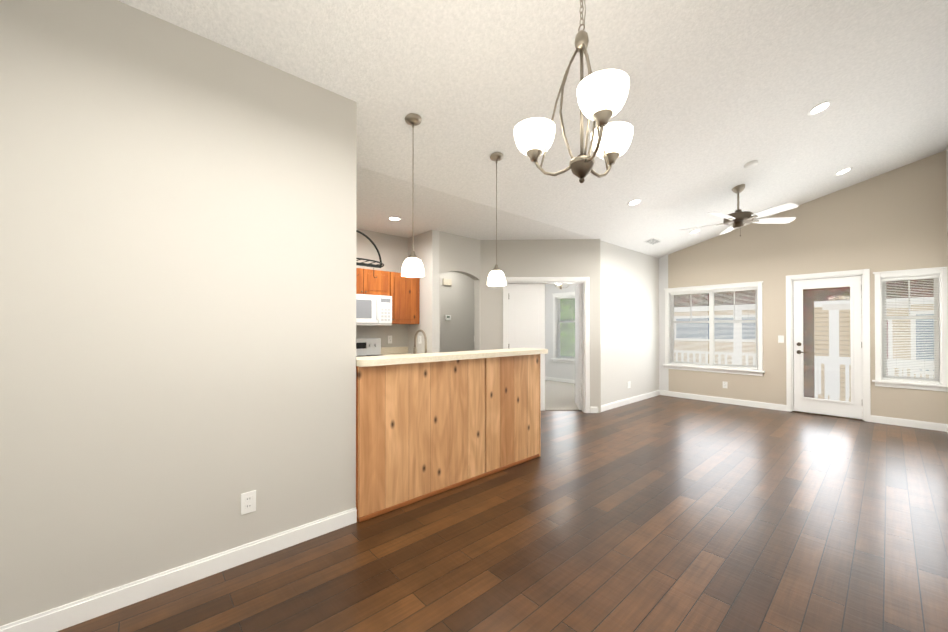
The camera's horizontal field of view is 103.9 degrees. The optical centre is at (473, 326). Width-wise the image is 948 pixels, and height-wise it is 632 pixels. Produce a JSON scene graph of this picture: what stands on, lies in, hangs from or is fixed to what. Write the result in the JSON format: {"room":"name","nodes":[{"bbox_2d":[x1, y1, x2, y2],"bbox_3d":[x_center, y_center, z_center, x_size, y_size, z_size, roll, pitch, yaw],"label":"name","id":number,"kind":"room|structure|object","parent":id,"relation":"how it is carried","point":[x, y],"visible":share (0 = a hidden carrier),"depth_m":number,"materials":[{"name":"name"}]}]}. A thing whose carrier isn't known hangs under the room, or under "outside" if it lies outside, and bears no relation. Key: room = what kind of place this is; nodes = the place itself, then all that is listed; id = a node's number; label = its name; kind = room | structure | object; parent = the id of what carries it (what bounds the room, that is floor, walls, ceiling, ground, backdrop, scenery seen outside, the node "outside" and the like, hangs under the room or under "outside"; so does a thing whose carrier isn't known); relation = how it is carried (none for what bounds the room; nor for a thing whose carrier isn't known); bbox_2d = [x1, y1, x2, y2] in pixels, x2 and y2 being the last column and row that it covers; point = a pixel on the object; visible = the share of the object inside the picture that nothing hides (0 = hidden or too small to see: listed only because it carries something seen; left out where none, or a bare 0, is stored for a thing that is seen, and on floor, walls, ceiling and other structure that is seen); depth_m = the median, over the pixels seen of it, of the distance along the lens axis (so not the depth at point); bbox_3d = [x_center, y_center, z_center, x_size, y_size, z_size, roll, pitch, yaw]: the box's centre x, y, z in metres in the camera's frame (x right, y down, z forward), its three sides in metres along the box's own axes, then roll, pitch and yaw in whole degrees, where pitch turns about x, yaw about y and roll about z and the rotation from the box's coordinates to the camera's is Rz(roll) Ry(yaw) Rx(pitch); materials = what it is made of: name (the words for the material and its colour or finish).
{"room":"empty living-dining room","nodes":[
{"label":"empty living-dining room","id":0,"kind":"room"},
{"bbox_2d":[0,0,356,625],"bbox_3d":[-1.431,-0.584,1.974,1.630,3.750,0.120,0,0,-42],"label":"wall","id":1,"kind":"structure","parent":0,"point":[177,291],"depth_m":1.80,"materials":[{"name":"grey paint"}]},
{"bbox_2d":[0,507,356,631],"bbox_3d":[-1.375,1.244,1.922,1.600,0.095,0.014,0,0,-42],"label":"baseboard","id":2,"kind":"structure","parent":1,"relation":"attached to","point":[59,618],"depth_m":1.81,"materials":[{"name":"white"}]},
{"bbox_2d":[241,490,255,514],"bbox_3d":[-1.242,0.972,2.046,0.072,0.115,0.008,0,0,-42],"label":"electrical outlet","id":3,"kind":"object","parent":1,"relation":"attached to","point":[248,502],"visible":1,"depth_m":2.04,"materials":[{"name":"white plastic"}]},
{"bbox_2d":[356,228,407,346],"bbox_3d":[-2.353,-0.568,4.436,3.780,3.750,0.120,0,0,-42],"label":"wall","id":4,"kind":"structure","parent":0,"point":[393,250],"depth_m":5.32,"materials":[{"name":"grey paint"}]},
{"bbox_2d":[356,268,391,295],"bbox_3d":[-1.523,-0.572,4.870,0.756,0.335,0.336,0,0,-42],"label":"upper cabinet","id":5,"kind":"object","parent":4,"relation":"attached to","point":[366,283],"depth_m":4.84,"materials":[{"name":"brown wood"}]},
{"bbox_2d":[356,294,391,325],"bbox_3d":[-1.490,-0.205,4.831,0.750,0.394,0.434,0,0,-42],"label":"microwave","id":6,"kind":"object","parent":5,"relation":"attached to","point":[373,310],"visible":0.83,"depth_m":4.76,"materials":[{"name":"white plastic"}]},
{"bbox_2d":[388,336,391,343],"bbox_3d":[-1.214,0.193,5.364,0.072,0.115,0.008,0,0,-42],"label":"electrical outlet","id":7,"kind":"object","parent":4,"relation":"attached to","point":[389,339],"visible":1,"depth_m":5.36,"materials":[{"name":"white plastic"}]},
{"bbox_2d":[381,348,407,354],"bbox_3d":[-2.120,0.348,4.542,3.036,0.100,0.020,0,0,-42],"label":"backsplash","id":8,"kind":"structure","parent":4,"relation":"attached to","point":[384,351],"depth_m":5.35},
{"bbox_2d":[392,272,419,323],"bbox_3d":[-1.061,-0.382,5.283,0.476,0.710,0.336,0,0,-42],"label":"upper cabinet","id":9,"kind":"object","parent":4,"relation":"attached to","point":[403,292],"depth_m":5.16,"materials":[{"name":"brown wood"}]},
{"bbox_2d":[392,352,410,354],"bbox_3d":[-0.966,0.422,5.172,0.476,0.040,0.620,0,0,-42],"label":"countertop","id":10,"kind":"structure","parent":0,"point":[393,353],"depth_m":5.44,"materials":[{"name":"beige stone"}]},
{"bbox_2d":[408,230,438,353],"bbox_3d":[-0.739,-0.562,5.377,0.120,3.750,0.630,0,0,-42],"label":"wall","id":11,"kind":"structure","parent":0,"point":[426,247],"depth_m":5.18,"materials":[{"name":"white paint"}]},
{"bbox_2d":[440,272,473,351],"bbox_3d":[-0.503,-0.554,6.561,1.810,3.750,0.120,0,0,-42],"label":"wall","id":12,"kind":"structure","parent":0,"point":[457,305],"depth_m":6.66,"materials":[{"name":"grey paint"}]},
{"bbox_2d":[442,279,451,285],"bbox_3d":[-0.470,-0.769,6.488,0.180,0.110,0.034,0,0,-42],"label":"door chime","id":13,"kind":"object","parent":12,"relation":"attached to","point":[448,282],"visible":0.98,"depth_m":6.47,"materials":[{"name":"beige plastic"}]},
{"bbox_2d":[445,315,450,319],"bbox_3d":[-0.457,-0.149,6.499,0.120,0.090,0.029,0,0,-42],"label":"thermostat","id":14,"kind":"object","parent":12,"relation":"attached to","point":[447,317],"visible":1,"depth_m":6.48,"materials":[{"name":"white plastic"}]},
{"bbox_2d":[439,231,479,351],"bbox_3d":[0.150,-0.559,5.831,1.810,3.750,0.120,0,0,-42],"label":"wall","id":15,"kind":"structure","parent":0,"point":[459,254],"depth_m":5.49,"materials":[{"name":"grey paint"}]},
{"bbox_2d":[57,395,947,631],"bbox_3d":[0.773,1.356,4.289,8.260,0.100,6.590,0,0,-42],"label":"floor","id":16,"kind":"structure","parent":0,"point":[660,513],"depth_m":2.18,"materials":[{"name":"brown wood"}]},
{"bbox_2d":[356,338,381,356],"bbox_3d":[-1.397,0.737,4.722,0.756,1.145,0.710,0,0,-42],"label":"range","id":17,"kind":"object","parent":16,"relation":"on","point":[368,346],"visible":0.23,"depth_m":5.04,"materials":[{"name":"white metal"}]},
{"bbox_2d":[356,380,411,511],"bbox_3d":[-0.911,0.864,2.973,0.483,0.868,0.631,0,0,-42],"label":"wood panel","id":18,"kind":"object","parent":16,"relation":"on","point":[384,409],"depth_m":2.56,"materials":[{"name":"brown wood"}]},
{"bbox_2d":[356,360,527,383],"bbox_3d":[-0.377,0.411,3.462,1.927,0.040,0.639,0,0,-42],"label":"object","id":19,"kind":"structure","parent":18,"relation":"on","point":[410,371],"depth_m":2.81,"materials":[{"name":"brown wood"}]},
{"bbox_2d":[413,329,426,353],"bbox_3d":[-0.439,0.207,3.279,0.130,0.362,0.213,0,0,-42],"label":"faucet","id":20,"kind":"object","parent":19,"relation":"on","point":[415,338],"visible":0.52,"depth_m":3.28,"materials":[{"name":"silver metal"}]},
{"bbox_2d":[356,348,547,367],"bbox_3d":[-0.085,0.248,3.192,2.001,0.042,0.320,0,0,-42],"label":"countertop","id":21,"kind":"structure","parent":18,"relation":"on","point":[422,358],"depth_m":2.88,"materials":[{"name":"beige stone"}]},
{"bbox_2d":[408,376,455,495],"bbox_3d":[-0.558,0.866,3.289,0.465,0.868,0.631,0,0,-42],"label":"wood panel","id":22,"kind":"object","parent":16,"relation":"on","point":[429,425],"depth_m":2.84,"materials":[{"name":"brown wood"}]},
{"bbox_2d":[456,372,495,475],"bbox_3d":[-0.211,0.868,3.599,0.465,0.868,0.631,0,0,-42],"label":"base cabinet","id":23,"kind":"object","parent":16,"relation":"on","point":[475,391],"depth_m":3.14,"materials":[{"name":"brown wood"}]},
{"bbox_2d":[496,368,527,463],"bbox_3d":[0.142,0.870,3.915,0.483,0.868,0.631,0,0,-42],"label":"base cabinet","id":24,"kind":"object","parent":16,"relation":"on","point":[511,383],"depth_m":3.44,"materials":[{"name":"brown wood"}]},
{"bbox_2d":[118,0,947,257],"bbox_3d":[0.773,-1.880,4.310,8.260,1.092,6.590,0,0,-42],"label":"ceiling","id":25,"kind":"structure","parent":0,"point":[721,94],"depth_m":2.89,"materials":[{"name":"white paint"}]},
{"bbox_2d":[356,230,383,277],"bbox_3d":[-1.238,-0.939,3.883,0.762,0.792,0.319,0,0,-42],"label":"pot rack","id":26,"kind":"object","parent":25,"relation":"hanging from","point":[381,265],"visible":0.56,"depth_m":4.11,"materials":[{"name":"grey metal"}]},
{"bbox_2d":[387,217,401,220],"bbox_3d":[-0.984,-1.328,4.598,0.180,0.006,0.180,0,0,-42],"label":"recessed light","id":27,"kind":"object","parent":25,"relation":"in","point":[394,218],"visible":1,"depth_m":4.58,"materials":[{"name":"white"}]},
{"bbox_2d":[401,113,424,276],"bbox_3d":[-0.444,-0.942,2.703,0.168,1.152,0.168,0,0,-42],"label":"pendant light","id":28,"kind":"object","parent":25,"relation":"hanging from","point":[412,265],"visible":1,"depth_m":2.66,"materials":[{"name":"white glass"}]},
{"bbox_2d":[487,152,505,285],"bbox_3d":[0.199,-0.938,3.284,0.168,1.151,0.168,0,0,-42],"label":"pendant light","id":29,"kind":"object","parent":25,"relation":"hanging from","point":[496,276],"visible":0.98,"depth_m":3.25,"materials":[{"name":"white glass"}]},
{"bbox_2d":[514,0,632,182],"bbox_3d":[0.453,-1.245,1.527,0.485,1.344,0.509,0,0,-42],"label":"chandelier","id":30,"kind":"object","parent":25,"relation":"hanging from","point":[602,96],"visible":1,"depth_m":1.49,"materials":[{"name":"white glass"}]},
{"bbox_2d":[627,198,641,205],"bbox_3d":[2.002,-1.542,4.630,0.180,0.048,0.175,0,0,-42],"label":"recessed light","id":31,"kind":"object","parent":25,"relation":"in","point":[634,202],"visible":1,"depth_m":4.62,"materials":[{"name":"white"}]},
{"bbox_2d":[645,238,660,244],"bbox_3d":[2.970,-1.406,6.157,0.320,0.045,0.156,0,0,-42],"label":"ceiling vent","id":32,"kind":"object","parent":25,"relation":"in","point":[652,241],"visible":0.98,"depth_m":6.14,"materials":[{"name":"white"}]},
{"bbox_2d":[689,229,700,233],"bbox_3d":[3.591,-1.536,6.034,0.180,0.048,0.175,0,0,-42],"label":"recessed light","id":33,"kind":"object","parent":25,"relation":"in","point":[694,231],"visible":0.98,"depth_m":6.03,"materials":[{"name":"white"}]},
{"bbox_2d":[680,184,798,235],"bbox_3d":[3.306,-1.458,4.694,1.270,0.655,1.271,0,0,-42],"label":"fan","id":34,"kind":"object","parent":25,"relation":"hanging from","point":[738,218],"visible":0.98,"depth_m":4.61,"materials":[{"name":"white"}]},
{"bbox_2d":[744,160,757,168],"bbox_3d":[3.099,-1.803,4.155,0.132,0.060,0.130,0,0,-42],"label":"smoke detector","id":35,"kind":"object","parent":25,"relation":"attached to","point":[751,164],"visible":1,"depth_m":4.12,"materials":[{"name":"white plastic"}]},
{"bbox_2d":[807,100,832,115],"bbox_3d":[3.136,-1.975,3.365,0.180,0.048,0.175,0,0,-42],"label":"recessed light","id":36,"kind":"object","parent":25,"relation":"in","point":[819,108],"visible":1,"depth_m":3.36,"materials":[{"name":"white"}]},
{"bbox_2d":[834,167,852,175],"bbox_3d":[4.721,-1.974,4.744,0.180,0.048,0.175,0,0,-42],"label":"recessed light","id":37,"kind":"object","parent":25,"relation":"in","point":[843,171],"visible":0.98,"depth_m":4.74,"materials":[{"name":"white"}]},
{"bbox_2d":[480,239,600,412],"bbox_3d":[1.012,-0.559,5.734,1.828,3.750,0.120,0,0,2],"label":"wall","id":38,"kind":"structure","parent":0,"point":[554,258],"depth_m":5.68,"materials":[{"name":"grey paint"}]},
{"bbox_2d":[509,283,544,410],"bbox_3d":[0.816,0.321,5.772,0.568,1.966,0.045,0,0,1],"label":"bedroom door","id":39,"kind":"structure","parent":38,"relation":"in","point":[526,315],"depth_m":5.75,"materials":[{"name":"white wood"}]},
{"bbox_2d":[503,277,589,412],"bbox_3d":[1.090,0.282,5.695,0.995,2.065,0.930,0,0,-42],"label":"door frame","id":40,"kind":"structure","parent":38,"relation":"attached to","point":[585,281],"depth_m":5.65,"materials":[{"name":"white wood"}]},
{"bbox_2d":[575,284,581,409],"bbox_3d":[1.699,0.323,6.052,0.045,1.966,0.568,0,0,8],"label":"bedroom door","id":41,"kind":"structure","parent":38,"relation":"in","point":[578,344],"depth_m":5.87,"materials":[{"name":"white wood"}]},
{"bbox_2d":[592,390,659,412],"bbox_3d":[2.689,1.272,6.377,2.381,0.095,0.034,0,0,-42],"label":"baseboard","id":42,"kind":"structure","parent":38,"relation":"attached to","point":[619,403],"depth_m":6.22,"materials":[{"name":"white wood"}]},
{"bbox_2d":[541,380,578,410],"bbox_3d":[1.282,1.319,7.141,3.460,0.012,2.778,0,0,-42],"label":"floor carpet","id":43,"kind":"object","parent":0,"point":[559,395],"depth_m":6.92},
{"bbox_2d":[554,283,570,288],"bbox_3d":[1.696,-1.020,7.264,0.415,0.610,0.430,0,0,-42],"label":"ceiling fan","id":44,"kind":"object","parent":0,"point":[560,284],"visible":0.31,"depth_m":7.27,"materials":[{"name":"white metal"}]},
{"bbox_2d":[600,240,658,404],"bbox_3d":[2.681,-0.555,6.458,2.300,3.750,0.120,0,0,-42],"label":"wall","id":45,"kind":"structure","parent":0,"point":[629,315],"depth_m":6.33,"materials":[{"name":"white paint"}]},
{"bbox_2d":[545,150,947,423],"bbox_3d":[3.821,-0.551,7.029,0.160,3.750,6.590,0,0,-42],"label":"wall","id":46,"kind":"structure","parent":0,"point":[894,219],"depth_m":5.50,"materials":[{"name":"beige paint"}]},
{"bbox_2d":[545,376,574,383],"bbox_3d":[2.566,1.285,8.289,0.014,0.095,2.780,0,0,-42],"label":"baseboard","id":47,"kind":"structure","parent":46,"relation":"attached to","point":[546,378],"depth_m":8.85,"materials":[{"name":"white wood"}]},
{"bbox_2d":[551,292,574,362],"bbox_3d":[2.206,0.034,8.793,0.210,1.652,0.770,0,0,-42],"label":"window frame","id":48,"kind":"structure","parent":46,"relation":"attached to","point":[555,333],"depth_m":8.97,"materials":[{"name":"white wood"}]},
{"bbox_2d":[558,298,574,357],"bbox_3d":[2.247,0.030,8.830,0.050,1.466,0.576,0,0,-42],"label":"window","id":49,"kind":"structure","parent":46,"relation":"in","point":[559,301],"depth_m":9.01,"materials":[{"name":"white"}]},
{"bbox_2d":[556,296,574,358],"bbox_3d":[2.198,0.029,8.787,0.040,1.460,0.568,0,0,-42],"label":"window blind","id":50,"kind":"object","parent":49,"relation":"attached to","point":[567,341],"visible":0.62,"depth_m":8.79,"materials":[{"name":"white plastic"}]},
{"bbox_2d":[663,281,764,375],"bbox_3d":[4.193,0.043,6.573,0.210,1.527,1.550,0,0,-42],"label":"trim","id":51,"kind":"structure","parent":46,"relation":"attached to","point":[759,371],"depth_m":6.43,"materials":[{"name":"white wood"}]},
{"bbox_2d":[671,290,757,367],"bbox_3d":[4.234,0.039,6.609,0.050,1.341,1.356,0,0,-42],"label":"window","id":52,"kind":"structure","parent":46,"relation":"in","point":[711,328],"depth_m":6.60,"materials":[{"name":"white"}]},
{"bbox_2d":[670,287,757,368],"bbox_3d":[4.185,0.037,6.566,0.040,1.335,1.340,0,0,-42],"label":"window blind","id":53,"kind":"object","parent":52,"relation":"attached to","point":[685,361],"visible":0.94,"depth_m":6.48,"materials":[{"name":"white plastic"}]},
{"bbox_2d":[660,390,785,410],"bbox_3d":[4.220,1.273,6.441,0.014,0.095,1.860,0,0,-42],"label":"baseboard","id":54,"kind":"structure","parent":46,"relation":"attached to","point":[765,405],"depth_m":6.33,"materials":[{"name":"white wood"}]},
{"bbox_2d":[723,381,727,387],"bbox_3d":[4.299,1.005,6.359,0.008,0.115,0.072,0,0,-42],"label":"outlet","id":55,"kind":"object","parent":46,"relation":"attached to","point":[725,384],"visible":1,"depth_m":6.35,"materials":[{"name":"white plastic"}]},
{"bbox_2d":[778,335,783,342],"bbox_3d":[4.800,0.201,5.804,0.009,0.115,0.072,0,0,-42],"label":"light switch","id":56,"kind":"object","parent":46,"relation":"attached to","point":[780,338],"visible":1,"depth_m":5.80,"materials":[{"name":"white plastic"}]},
{"bbox_2d":[793,276,861,418],"bbox_3d":[5.165,0.296,5.437,0.102,2.000,0.742,0,0,-42],"label":"exterior door","id":57,"kind":"structure","parent":46,"relation":"in","point":[846,408],"depth_m":5.42,"materials":[{"name":"white wood"}]},
{"bbox_2d":[786,269,870,421],"bbox_3d":[5.195,0.264,5.475,0.178,2.100,0.890,0,0,-42],"label":"door frame","id":58,"kind":"structure","parent":46,"relation":"attached to","point":[866,392],"depth_m":5.30,"materials":[{"name":"white wood"}]},
{"bbox_2d":[871,415,943,430],"bbox_3d":[5.644,1.262,4.850,0.014,0.095,0.650,0,0,-42],"label":"baseboard","id":59,"kind":"structure","parent":46,"relation":"attached to","point":[876,419],"depth_m":4.83,"materials":[{"name":"white wood"}]},
{"bbox_2d":[872,266,947,391],"bbox_3d":[5.717,0.039,4.870,0.210,1.552,0.680,0,0,-42],"label":"trim","id":60,"kind":"structure","parent":46,"relation":"attached to","point":[942,273],"depth_m":4.76,"materials":[{"name":"white wood"}]},
{"bbox_2d":[882,278,939,381],"bbox_3d":[5.758,0.035,4.907,0.050,1.366,0.486,0,0,-42],"label":"window","id":61,"kind":"structure","parent":46,"relation":"in","point":[885,282],"depth_m":4.90,"materials":[{"name":"white"}]},
{"bbox_2d":[882,275,939,382],"bbox_3d":[5.709,0.034,4.863,0.040,1.360,0.478,0,0,-42],"label":"window blind","id":62,"kind":"object","parent":61,"relation":"attached to","point":[910,278],"visible":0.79,"depth_m":4.85,"materials":[{"name":"white plastic"}]},
{"bbox_2d":[803,289,933,400],"bbox_3d":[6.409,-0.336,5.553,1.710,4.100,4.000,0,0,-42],"label":"railing","id":63,"kind":"object","parent":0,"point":[806,323],"depth_m":6.40,"materials":[{"name":"white wood"}]},
{"bbox_2d":[946,146,947,268],"bbox_3d":[2.946,-0.584,1.904,8.300,3.750,0.120,0,0,-42],"label":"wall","id":64,"kind":"structure","parent":0,"point":[947,200],"depth_m":4.57,"materials":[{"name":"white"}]},
{"bbox_2d":[944,424,947,432],"bbox_3d":[2.886,1.244,1.929,8.020,0.095,0.014,0,0,-42],"label":"baseboard","id":65,"kind":"structure","parent":64,"relation":"attached to","point":[945,425],"depth_m":4.60,"materials":[{"name":"white"}]},
{"label":"outside","id":66,"kind":"structure","parent":0,"visible":0},
{"bbox_2d":[560,298,574,356],"bbox_3d":[3.002,0.677,12.961,4.300,7.370,4.545,0,0,-42],"label":"trees","id":67,"kind":"object","parent":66,"point":[566,326],"depth_m":10.89,"materials":[{"name":"green plant"}]},
{"bbox_2d":[674,276,933,401],"bbox_3d":[8.934,0.576,7.269,4.450,7.500,12.200,0,0,-42],"label":"building","id":68,"kind":"structure","parent":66,"point":[834,329],"depth_m":9.58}
]}

